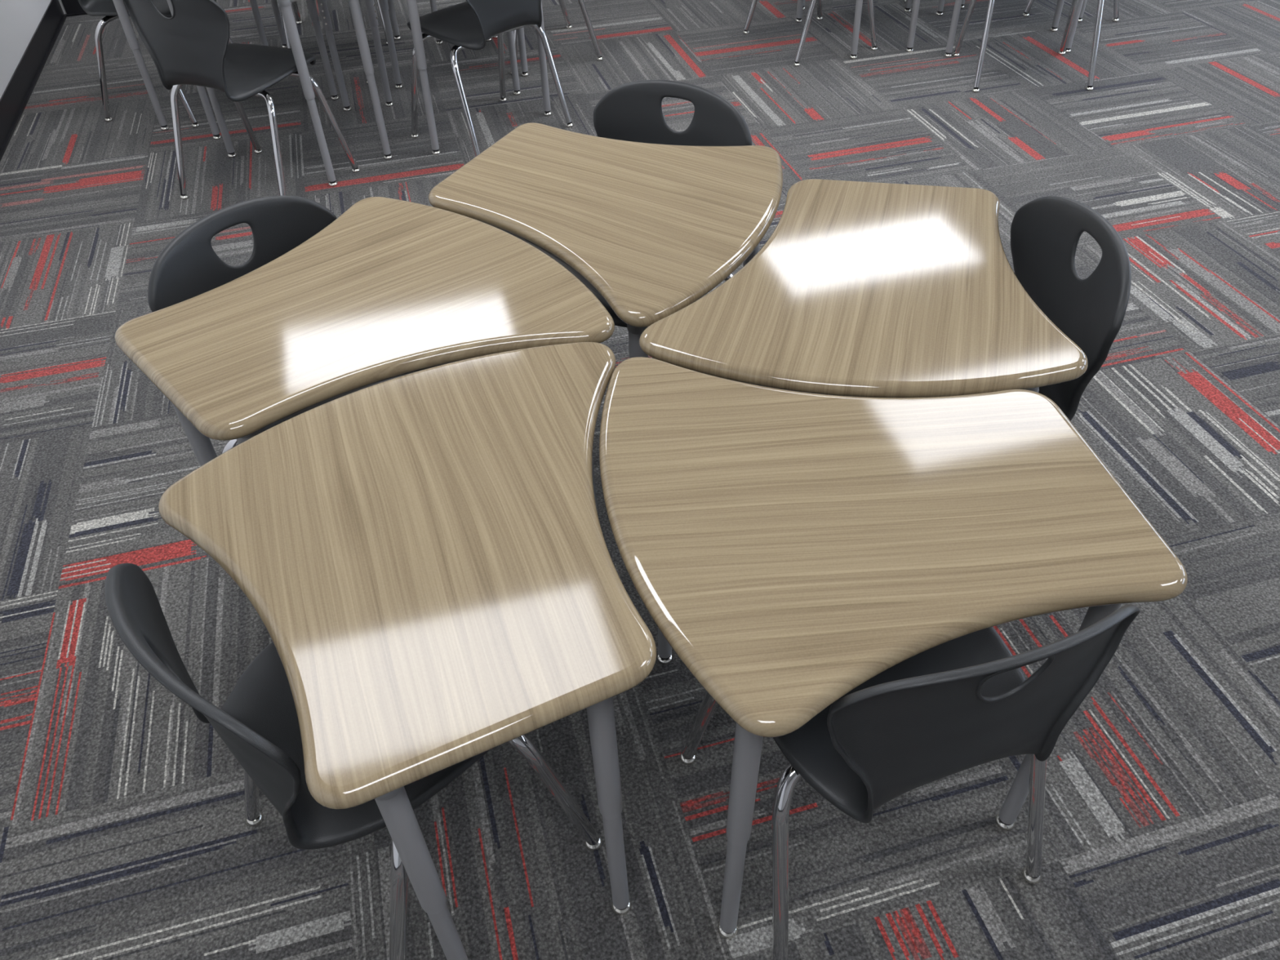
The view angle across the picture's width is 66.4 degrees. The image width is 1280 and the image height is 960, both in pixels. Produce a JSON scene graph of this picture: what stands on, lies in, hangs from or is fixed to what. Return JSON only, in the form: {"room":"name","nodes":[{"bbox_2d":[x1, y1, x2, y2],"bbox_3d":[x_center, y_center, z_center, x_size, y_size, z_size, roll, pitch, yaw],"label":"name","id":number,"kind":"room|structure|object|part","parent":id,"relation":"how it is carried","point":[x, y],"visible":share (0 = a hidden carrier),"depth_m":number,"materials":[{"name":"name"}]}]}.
{"room":"classroom","nodes":[
{"label":"classroom","id":0,"kind":"room"},
{"bbox_2d":[0,0,51,98],"bbox_3d":[-2.007,-0.578,1.169,0.120,2.750,9.240,-12,44,-10],"label":"wall","id":1,"kind":"structure","parent":0,"point":[20,20],"depth_m":4.51,"materials":[{"name":"white paint"}]},
{"bbox_2d":[0,0,66,161],"bbox_3d":[-1.903,0.370,2.080,0.018,0.114,9.000,-12,44,-10],"label":"baseboard","id":2,"kind":"structure","parent":1,"relation":"attached to","point":[15,96],"depth_m":4.54,"materials":[{"name":"black plastic"}]},
{"bbox_2d":[58,0,66,13],"bbox_3d":[1.148,-4.481,5.219,9.000,2.750,0.120,-12,44,-10],"label":"wall","id":3,"kind":"structure","parent":0,"point":[60,1],"depth_m":5.28,"materials":[{"name":"grey paint"}]},
{"bbox_2d":[61,0,88,17],"bbox_3d":[1.208,-3.474,6.069,8.970,0.114,0.018,-12,44,-10],"label":"baseboard","id":4,"kind":"structure","parent":3,"relation":"attached to","point":[72,7],"depth_m":5.29,"materials":[{"name":"black plastic"}]},
{"bbox_2d":[0,0,1279,959],"bbox_3d":[2.420,-0.505,2.925,9.000,0.001,9.000,-12,44,-10],"label":"floor","id":5,"kind":"structure","parent":0,"point":[125,834],"depth_m":2.31,"materials":[{"name":"carpet"}]},
{"bbox_2d":[78,0,233,127],"bbox_3d":[-2.065,-1.987,4.119,0.494,0.787,0.515,7,44,10],"label":"chair","id":6,"kind":"object","parent":5,"relation":"on","point":[92,7],"visible":0.46,"depth_m":4.04,"materials":[{"name":"silver metal"}]},
{"bbox_3d":[-2.207,-1.751,4.137,0.248,0.404,0.093,-31,50,-27],"label":"leg","id":7,"kind":"part","parent":6,"relation":"part of","materials":[{"name":"silver metal"}]},
{"bbox_3d":[-1.956,-1.725,4.101,0.077,0.400,0.222,-12,44,-11],"label":"leg","id":8,"kind":"part","parent":6,"relation":"part of","materials":[{"name":"silver metal"}]},
{"bbox_2d":[112,0,338,139],"bbox_3d":[-1.690,-1.893,4.037,0.734,0.740,0.732,9,44,12],"label":"student desk","id":9,"kind":"object","parent":5,"relation":"on","point":[119,5],"visible":0.68,"depth_m":4.04,"materials":[{"name":"grey paint"}]},
{"bbox_3d":[-2.036,-1.761,3.925,0.039,0.696,0.039,9,44,12],"label":"leg","id":10,"kind":"part","parent":9,"relation":"part of","materials":[{"name":"grey paint"}]},
{"bbox_3d":[-1.775,-1.693,3.841,0.039,0.696,0.040,9,44,12],"label":"leg","id":11,"kind":"part","parent":9,"relation":"part of","materials":[{"name":"grey paint"}]},
{"bbox_3d":[-1.375,-1.961,4.111,0.041,0.696,0.039,9,44,12],"label":"leg","id":12,"kind":"part","parent":9,"relation":"part of","materials":[{"name":"grey paint"}]},
{"bbox_2d":[123,0,359,199],"bbox_3d":[-1.426,-1.423,3.489,0.515,0.787,0.494,16,46,18],"label":"chair","id":13,"kind":"object","parent":5,"relation":"on","point":[191,46],"visible":0.92,"depth_m":3.31,"materials":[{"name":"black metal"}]},
{"bbox_3d":[-1.626,-1.265,3.592,0.248,0.404,0.093,-11,44,-9],"label":"leg","id":14,"kind":"part","parent":13,"relation":"part of","materials":[{"name":"silver metal"}]},
{"bbox_3d":[-1.515,-1.422,3.759,0.077,0.400,0.222,-29,49,-26],"label":"leg","id":15,"kind":"part","parent":13,"relation":"part of","materials":[{"name":"silver metal"}]},
{"bbox_3d":[-1.307,-1.174,3.482,0.093,0.404,0.248,-21,46,-19],"label":"leg","id":16,"kind":"part","parent":13,"relation":"part of","materials":[{"name":"silver metal"}]},
{"bbox_3d":[-1.211,-1.336,3.654,0.222,0.400,0.077,-4,43,-2],"label":"leg","id":17,"kind":"part","parent":13,"relation":"part of","materials":[{"name":"silver metal"}]},
{"bbox_2d":[147,195,337,454],"bbox_3d":[-0.639,-0.142,2.085,0.494,0.787,0.515,29,51,29],"label":"chair","id":18,"kind":"object","parent":5,"relation":"on","point":[188,267],"visible":0.14,"depth_m":1.96,"materials":[{"name":"grey plastic"}]},
{"bbox_3d":[-0.834,0.035,2.168,0.248,0.404,0.093,-9,43,-7],"label":"leg","id":19,"kind":"part","parent":18,"relation":"part of","materials":[{"name":"silver metal"}]},
{"bbox_2d":[205,0,392,186],"bbox_3d":[-1.268,-1.655,3.765,0.732,0.740,0.734,20,48,22],"label":"student desk","id":20,"kind":"object","parent":5,"relation":"on","point":[285,5],"visible":0.9,"depth_m":3.65,"materials":[{"name":"grey paint"}]},
{"bbox_3d":[-1.653,-1.567,3.702,0.041,0.696,0.039,20,48,22],"label":"leg","id":21,"kind":"part","parent":20,"relation":"part of","materials":[{"name":"grey paint"}]},
{"bbox_3d":[-1.188,-1.391,3.493,0.039,0.696,0.039,20,48,22],"label":"leg","id":22,"kind":"part","parent":20,"relation":"part of","materials":[{"name":"grey paint"}]},
{"bbox_3d":[-1.285,-1.872,4.013,0.039,0.696,0.041,20,48,22],"label":"leg","id":23,"kind":"part","parent":20,"relation":"part of","materials":[{"name":"grey paint"}]},
{"bbox_3d":[-1.018,-1.548,3.655,0.040,0.696,0.039,20,48,22],"label":"leg","id":24,"kind":"part","parent":20,"relation":"part of","materials":[{"name":"grey paint"}]},
{"bbox_2d":[249,0,400,84],"bbox_3d":[-1.469,-2.258,4.419,0.732,0.740,0.734,-7,43,-5],"label":"student desk","id":25,"kind":"object","parent":5,"relation":"on","point":[254,5],"visible":0.41,"depth_m":4.74,"materials":[{"name":"grey paint"}]},
{"bbox_3d":[-1.759,-2.221,4.406,0.040,0.696,0.039,-7,43,-5],"label":"leg","id":26,"kind":"part","parent":25,"relation":"part of","materials":[{"name":"grey paint"}]},
{"bbox_3d":[-1.766,-2.413,4.612,0.039,0.696,0.039,-7,43,-5],"label":"leg","id":27,"kind":"part","parent":25,"relation":"part of","materials":[{"name":"grey paint"}]},
{"bbox_3d":[-1.232,-2.476,4.657,0.041,0.696,0.039,-7,43,-5],"label":"leg","id":28,"kind":"part","parent":25,"relation":"part of","materials":[{"name":"grey paint"}]},
{"bbox_2d":[280,0,390,49],"bbox_3d":[-1.523,-2.563,4.714,0.515,0.787,0.494,-7,43,-5],"label":"chair","id":29,"kind":"object","parent":5,"relation":"on","point":[295,6],"visible":0.39,"depth_m":4.79,"materials":[{"name":"silver metal"}]},
{"bbox_3d":[-1.662,-2.315,4.721,0.222,0.400,0.077,-28,49,-25],"label":"leg","id":30,"kind":"part","parent":29,"relation":"part of","materials":[{"name":"silver metal"}]},
{"bbox_3d":[-1.707,-2.486,4.904,0.248,0.404,0.093,20,47,22],"label":"leg","id":31,"kind":"part","parent":29,"relation":"part of","materials":[{"name":"silver metal"}]},
{"bbox_3d":[-1.333,-2.355,4.751,0.222,0.400,0.077,12,45,15],"label":"leg","id":32,"kind":"part","parent":29,"relation":"part of","materials":[{"name":"silver metal"}]},
{"bbox_2d":[104,563,602,959],"bbox_3d":[-0.414,0.361,1.536,0.494,0.787,0.515,-34,52,-30],"label":"chair","id":33,"kind":"object","parent":5,"relation":"on","point":[258,722],"visible":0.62,"depth_m":1.36,"materials":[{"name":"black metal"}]},
{"bbox_3d":[-0.612,0.465,1.698,0.248,0.404,0.093,4,43,7],"label":"leg","id":34,"kind":"part","parent":33,"relation":"part of","materials":[{"name":"silver metal"}]},
{"bbox_3d":[-0.370,0.632,1.510,0.093,0.404,0.248,-5,43,-3],"label":"leg","id":35,"kind":"part","parent":33,"relation":"part of","materials":[{"name":"silver metal"}]},
{"bbox_3d":[-0.193,0.505,1.641,0.222,0.400,0.077,11,45,14],"label":"leg","id":36,"kind":"part","parent":33,"relation":"part of","materials":[{"name":"silver metal"}]},
{"bbox_2d":[114,196,614,466],"bbox_3d":[-0.459,-0.021,1.982,0.734,0.740,0.732,26,50,27],"label":"student desk","id":37,"kind":"object","parent":5,"relation":"on","point":[391,288],"visible":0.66,"depth_m":1.73,"materials":[{"name":"brown wood"}]},
{"bbox_3d":[-0.844,0.018,1.971,0.039,0.696,0.039,26,50,27],"label":"leg","id":38,"kind":"part","parent":37,"relation":"part of","materials":[{"name":"grey paint"}]},
{"bbox_3d":[-0.640,0.147,1.824,0.039,0.696,0.040,26,50,27],"label":"leg","id":39,"kind":"part","parent":37,"relation":"part of","materials":[{"name":"grey paint"}]},
{"bbox_3d":[-0.481,-0.260,1.761,0.573,0.026,0.586,26,50,27],"label":"frame","id":40,"kind":"part","parent":37,"relation":"part of","materials":[{"name":"grey paint"}]},
{"bbox_2d":[158,342,656,959],"bbox_3d":[-0.213,0.306,1.622,0.734,0.740,0.732,-28,49,-25],"label":"student desk","id":41,"kind":"object","parent":5,"relation":"on","point":[424,557],"visible":1,"depth_m":1.30,"materials":[{"name":"brown wood"}]},
{"bbox_3d":[-0.292,0.573,1.354,0.039,0.696,0.039,-28,49,-25],"label":"leg","id":42,"kind":"part","parent":41,"relation":"part of","materials":[{"name":"grey paint"}]},
{"bbox_3d":[-0.096,0.100,1.853,0.041,0.696,0.039,-28,49,-25],"label":"leg","id":43,"kind":"part","parent":41,"relation":"part of","materials":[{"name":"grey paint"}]},
{"bbox_3d":[-0.046,0.474,1.450,0.039,0.696,0.040,-28,49,-25],"label":"leg","id":44,"kind":"part","parent":41,"relation":"part of","materials":[{"name":"grey paint"}]},
{"bbox_2d":[378,0,528,88],"bbox_3d":[-0.903,-2.241,4.377,0.734,0.740,0.732,-16,45,-14],"label":"student desk","id":45,"kind":"object","parent":5,"relation":"on","point":[384,5],"visible":0.77,"depth_m":4.37,"materials":[{"name":"grey paint"}]},
{"bbox_3d":[-1.097,-2.048,4.193,0.041,0.696,0.039,-16,45,-14],"label":"leg","id":46,"kind":"part","parent":45,"relation":"part of","materials":[{"name":"grey paint"}]},
{"bbox_3d":[-0.999,-2.420,4.588,0.039,0.696,0.040,-16,45,-14],"label":"leg","id":47,"kind":"part","parent":45,"relation":"part of","materials":[{"name":"grey paint"}]},
{"bbox_3d":[-0.537,-2.130,4.258,0.039,0.696,0.041,-16,45,-14],"label":"leg","id":48,"kind":"part","parent":45,"relation":"part of","materials":[{"name":"grey paint"}]},
{"bbox_2d":[364,0,551,155],"bbox_3d":[-0.786,-1.853,3.958,0.732,0.740,0.734,-31,50,-27],"label":"student desk","id":49,"kind":"object","parent":5,"relation":"on","point":[412,7],"visible":0.8,"depth_m":3.99,"materials":[{"name":"grey paint"}]},
{"bbox_3d":[-1.101,-1.905,4.041,0.039,0.696,0.041,-31,50,-27],"label":"leg","id":50,"kind":"part","parent":49,"relation":"part of","materials":[{"name":"grey paint"}]},
{"bbox_3d":[-0.819,-1.573,3.673,0.041,0.696,0.039,-31,50,-27],"label":"leg","id":51,"kind":"part","parent":49,"relation":"part of","materials":[{"name":"grey paint"}]},
{"bbox_3d":[-0.557,-1.975,4.093,0.040,0.696,0.039,-31,50,-27],"label":"leg","id":52,"kind":"part","parent":49,"relation":"part of","materials":[{"name":"grey paint"}]},
{"bbox_3d":[-0.403,-1.817,3.917,0.039,0.696,0.039,-31,50,-27],"label":"leg","id":53,"kind":"part","parent":49,"relation":"part of","materials":[{"name":"grey paint"}]},
{"bbox_2d":[407,0,573,156],"bbox_3d":[-0.622,-1.733,3.788,0.494,0.787,0.515,32,53,31],"label":"chair","id":54,"kind":"object","parent":5,"relation":"on","point":[468,24],"visible":0.94,"depth_m":3.71,"materials":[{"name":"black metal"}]},
{"bbox_3d":[-0.833,-1.579,3.899,0.222,0.400,0.077,-14,44,-13],"label":"leg","id":55,"kind":"part","parent":54,"relation":"part of","materials":[{"name":"silver metal"}]},
{"bbox_3d":[-0.653,-1.461,3.762,0.093,0.404,0.248,2,43,5],"label":"leg","id":56,"kind":"part","parent":54,"relation":"part of","materials":[{"name":"silver metal"}]},
{"bbox_3d":[-0.606,-1.748,4.072,0.077,0.400,0.222,9,44,12],"label":"leg","id":57,"kind":"part","parent":54,"relation":"part of","materials":[{"name":"silver metal"}]},
{"bbox_3d":[-0.414,-1.639,3.944,0.248,0.404,0.093,-7,43,-5],"label":"leg","id":58,"kind":"part","parent":54,"relation":"part of","materials":[{"name":"silver metal"}]},
{"bbox_2d":[486,0,603,75],"bbox_3d":[-0.481,-2.369,4.463,0.494,0.787,0.515,-15,45,-14],"label":"chair","id":59,"kind":"object","parent":5,"relation":"on","point":[581,2],"visible":0.62,"depth_m":4.53,"materials":[{"name":"silver metal"}]},
{"bbox_3d":[-0.549,-2.094,4.439,0.077,0.400,0.222,4,43,6],"label":"leg","id":60,"kind":"part","parent":59,"relation":"part of","materials":[{"name":"silver metal"}]},
{"bbox_3d":[-0.431,-2.376,4.734,0.093,0.404,0.248,11,45,14],"label":"leg","id":61,"kind":"part","parent":59,"relation":"part of","materials":[{"name":"silver metal"}]},
{"bbox_3d":[-0.308,-2.156,4.493,0.248,0.404,0.093,22,48,23],"label":"leg","id":62,"kind":"part","parent":59,"relation":"part of","materials":[{"name":"silver metal"}]},
{"bbox_2d":[428,122,782,383],"bbox_3d":[-0.087,-0.295,2.260,0.732,0.740,0.734,11,45,13],"label":"student desk","id":63,"kind":"object","parent":5,"relation":"on","point":[651,229],"visible":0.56,"depth_m":2.00,"materials":[{"name":"brown laminate"}]},
{"bbox_3d":[-0.099,-0.542,2.048,0.586,0.026,0.573,11,45,13],"label":"frame","id":64,"kind":"part","parent":63,"relation":"part of","materials":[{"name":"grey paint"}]},
{"bbox_3d":[0.004,-0.073,2.033,0.039,0.696,0.041,11,45,13],"label":"leg","id":65,"kind":"part","parent":63,"relation":"part of","materials":[{"name":"grey paint"}]},
{"bbox_3d":[0.265,-0.424,2.399,0.041,0.696,0.039,11,45,13],"label":"leg","id":66,"kind":"part","parent":63,"relation":"part of","materials":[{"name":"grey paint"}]},
{"bbox_2d":[588,80,751,327],"bbox_3d":[-0.006,-0.522,2.465,0.515,0.787,0.494,20,47,22],"label":"chair","id":67,"kind":"object","parent":5,"relation":"on","point":[632,111],"visible":0.18,"depth_m":2.39,"materials":[{"name":"black plastic"}]},
{"bbox_3d":[0.206,-0.404,2.596,0.248,0.404,0.093,-8,43,-6],"label":"leg","id":68,"kind":"part","parent":67,"relation":"part of","materials":[{"name":"silver metal"}]},
{"bbox_2d":[742,0,877,66],"bbox_3d":[0.802,-2.404,4.448,0.494,0.787,0.515,-18,45,-16],"label":"chair","id":69,"kind":"object","parent":5,"relation":"on","point":[870,2],"visible":1,"depth_m":4.50,"materials":[{"name":"silver metal"}]},
{"bbox_3d":[0.632,-2.345,4.657,0.248,0.404,0.093,19,47,21],"label":"leg","id":70,"kind":"part","parent":69,"relation":"part of","materials":[{"name":"silver metal"}]},
{"bbox_3d":[0.775,-2.131,4.421,0.093,0.404,0.248,8,44,11],"label":"leg","id":71,"kind":"part","parent":69,"relation":"part of","materials":[{"name":"silver metal"}]},
{"bbox_3d":[0.867,-2.414,4.724,0.077,0.400,0.222,1,43,4],"label":"leg","id":72,"kind":"part","parent":69,"relation":"part of","materials":[{"name":"silver metal"}]},
{"bbox_3d":[1.004,-2.210,4.500,0.222,0.400,0.077,27,50,28],"label":"leg","id":73,"kind":"part","parent":69,"relation":"part of","materials":[{"name":"silver metal"}]},
{"bbox_2d":[802,0,906,10],"bbox_3d":[1.065,-2.829,4.927,0.732,0.740,0.734,-29,49,-26],"label":"student desk","id":74,"kind":"object","parent":5,"relation":"on","point":[803,6],"visible":0.37,"depth_m":5.04,"materials":[{"name":"grey paint"}]},
{"bbox_2d":[795,0,919,58],"bbox_3d":[1.153,-2.471,4.540,0.734,0.740,0.732,-16,45,-14],"label":"student desk","id":75,"kind":"object","parent":5,"relation":"on","point":[859,4],"visible":1,"depth_m":4.50,"materials":[{"name":"grey paint"}]},
{"bbox_3d":[0.788,-2.567,4.672,0.039,0.696,0.041,-16,45,-14],"label":"leg","id":76,"kind":"part","parent":75,"relation":"part of","materials":[{"name":"grey paint"}]},
{"bbox_3d":[0.976,-2.226,4.299,0.039,0.696,0.039,-16,45,-14],"label":"leg","id":77,"kind":"part","parent":75,"relation":"part of","materials":[{"name":"grey paint"}]},
{"bbox_3d":[1.349,-2.650,4.737,0.041,0.696,0.039,-16,45,-14],"label":"leg","id":78,"kind":"part","parent":75,"relation":"part of","materials":[{"name":"grey paint"}]},
{"bbox_3d":[1.250,-2.277,4.343,0.039,0.696,0.040,-16,45,-14],"label":"leg","id":79,"kind":"part","parent":75,"relation":"part of","materials":[{"name":"grey paint"}]},
{"bbox_2d":[639,178,1088,397],"bbox_3d":[0.377,-0.124,2.058,0.734,0.740,0.732,-1,43,1],"label":"student desk","id":80,"kind":"object","parent":5,"relation":"on","point":[863,289],"visible":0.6,"depth_m":1.70,"materials":[{"name":"brown wood"}]},
{"bbox_3d":[0.659,0.071,1.852,0.039,0.696,0.041,-1,43,1],"label":"leg","id":81,"kind":"part","parent":80,"relation":"part of","materials":[{"name":"grey paint"}]},
{"bbox_2d":[599,356,1187,938],"bbox_3d":[0.312,0.241,1.669,0.732,0.740,0.734,-15,45,-14],"label":"student desk","id":82,"kind":"object","parent":5,"relation":"on","point":[792,549],"visible":0.9,"depth_m":1.32,"materials":[{"name":"brown wood"}]},
{"bbox_3d":[0.049,0.119,1.826,0.039,0.696,0.041,-15,45,-14],"label":"leg","id":83,"kind":"part","parent":82,"relation":"part of","materials":[{"name":"grey paint"}]},
{"bbox_3d":[0.146,0.500,1.413,0.041,0.696,0.039,-15,45,-14],"label":"leg","id":84,"kind":"part","parent":82,"relation":"part of","materials":[{"name":"grey paint"}]},
{"bbox_3d":[0.654,0.366,1.537,0.039,0.696,0.039,-15,45,-14],"label":"leg","id":85,"kind":"part","parent":82,"relation":"part of","materials":[{"name":"grey paint"}]},
{"bbox_2d":[680,604,1139,959],"bbox_3d":[0.379,0.330,1.537,0.515,0.787,0.494,-14,44,-13],"label":"chair","id":86,"kind":"object","parent":5,"relation":"on","point":[965,702],"visible":0.59,"depth_m":1.29,"materials":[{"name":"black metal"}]},
{"bbox_3d":[0.181,0.413,1.724,0.222,0.400,0.077,5,44,8],"label":"leg","id":87,"kind":"part","parent":86,"relation":"part of","materials":[{"name":"silver metal"}]},
{"bbox_3d":[0.255,0.577,1.543,0.093,0.404,0.248,23,49,24],"label":"leg","id":88,"kind":"part","parent":86,"relation":"part of","materials":[{"name":"silver metal"}]},
{"bbox_3d":[0.585,0.493,1.620,0.248,0.404,0.093,12,45,15],"label":"leg","id":89,"kind":"part","parent":86,"relation":"part of","materials":[{"name":"silver metal"}]},
{"bbox_2d":[935,0,1083,57],"bbox_3d":[1.694,-2.435,4.479,0.732,0.740,0.734,-2,43,0],"label":"student desk","id":90,"kind":"object","parent":5,"relation":"on","point":[957,4],"visible":0.94,"depth_m":4.47,"materials":[{"name":"grey paint"}]},
{"bbox_3d":[1.506,-2.609,4.688,0.039,0.696,0.041,-2,43,0],"label":"leg","id":91,"kind":"part","parent":90,"relation":"part of","materials":[{"name":"grey paint"}]},
{"bbox_3d":[1.422,-2.222,4.277,0.041,0.696,0.039,-2,43,0],"label":"leg","id":92,"kind":"part","parent":90,"relation":"part of","materials":[{"name":"grey paint"}]},
{"bbox_3d":[1.986,-2.435,4.481,0.040,0.696,0.039,-2,43,0],"label":"leg","id":93,"kind":"part","parent":90,"relation":"part of","materials":[{"name":"grey paint"}]},
{"bbox_3d":[1.961,-2.243,4.277,0.039,0.696,0.039,-2,43,0],"label":"leg","id":94,"kind":"part","parent":90,"relation":"part of","materials":[{"name":"grey paint"}]},
{"bbox_2d":[960,0,1087,22],"bbox_3d":[1.954,-2.766,4.823,0.734,0.740,0.732,9,44,12],"label":"student desk","id":95,"kind":"object","parent":5,"relation":"on","point":[1080,20],"visible":0.52,"depth_m":4.78,"materials":[{"name":"grey paint"}]},
{"bbox_3d":[2.154,-2.526,4.573,0.039,0.696,0.041,9,44,12],"label":"leg","id":96,"kind":"part","parent":95,"relation":"part of","materials":[{"name":"grey paint"}]},
{"bbox_2d":[952,0,1104,92],"bbox_3d":[1.685,-2.108,4.095,0.515,0.787,0.494,0,43,2],"label":"chair","id":97,"kind":"object","parent":5,"relation":"on","point":[991,2],"visible":1,"depth_m":4.16,"materials":[{"name":"silver metal"}]},
{"bbox_3d":[1.529,-2.071,4.330,0.222,0.400,0.077,20,48,22],"label":"leg","id":98,"kind":"part","parent":97,"relation":"part of","materials":[{"name":"silver metal"}]},
{"bbox_3d":[1.512,-1.899,4.143,0.248,0.404,0.093,-27,49,-25],"label":"leg","id":99,"kind":"part","parent":97,"relation":"part of","materials":[{"name":"silver metal"}]},
{"bbox_3d":[1.861,-2.070,4.315,0.222,0.400,0.077,-19,46,-18],"label":"leg","id":100,"kind":"part","parent":97,"relation":"part of","materials":[{"name":"silver metal"}]},
{"bbox_3d":[1.860,-1.898,4.128,0.248,0.404,0.093,29,51,29],"label":"leg","id":101,"kind":"part","parent":97,"relation":"part of","materials":[{"name":"silver metal"}]},
{"bbox_2d":[1022,0,1119,22],"bbox_3d":[2.184,-2.736,4.746,0.494,0.787,0.515,9,44,12],"label":"chair","id":102,"kind":"object","parent":5,"relation":"on","point":[1116,2],"visible":1,"depth_m":4.79,"materials":[{"name":"silver metal"}]},
{"bbox_3d":[2.010,-2.514,4.784,0.077,0.400,0.222,32,53,31],"label":"leg","id":103,"kind":"part","parent":102,"relation":"part of","materials":[{"name":"silver metal"}]},
{"bbox_3d":[2.253,-2.470,4.724,0.093,0.404,0.248,-17,45,-16],"label":"leg","id":104,"kind":"part","parent":102,"relation":"part of","materials":[{"name":"silver metal"}]},
{"bbox_2d":[1010,195,1131,421],"bbox_3d":[0.634,-0.164,2.056,0.494,0.787,0.515,-6,43,-4],"label":"chair","id":105,"kind":"object","parent":5,"relation":"on","point":[1046,232],"visible":0.24,"depth_m":1.89,"materials":[{"name":"black plastic"}]}
]}

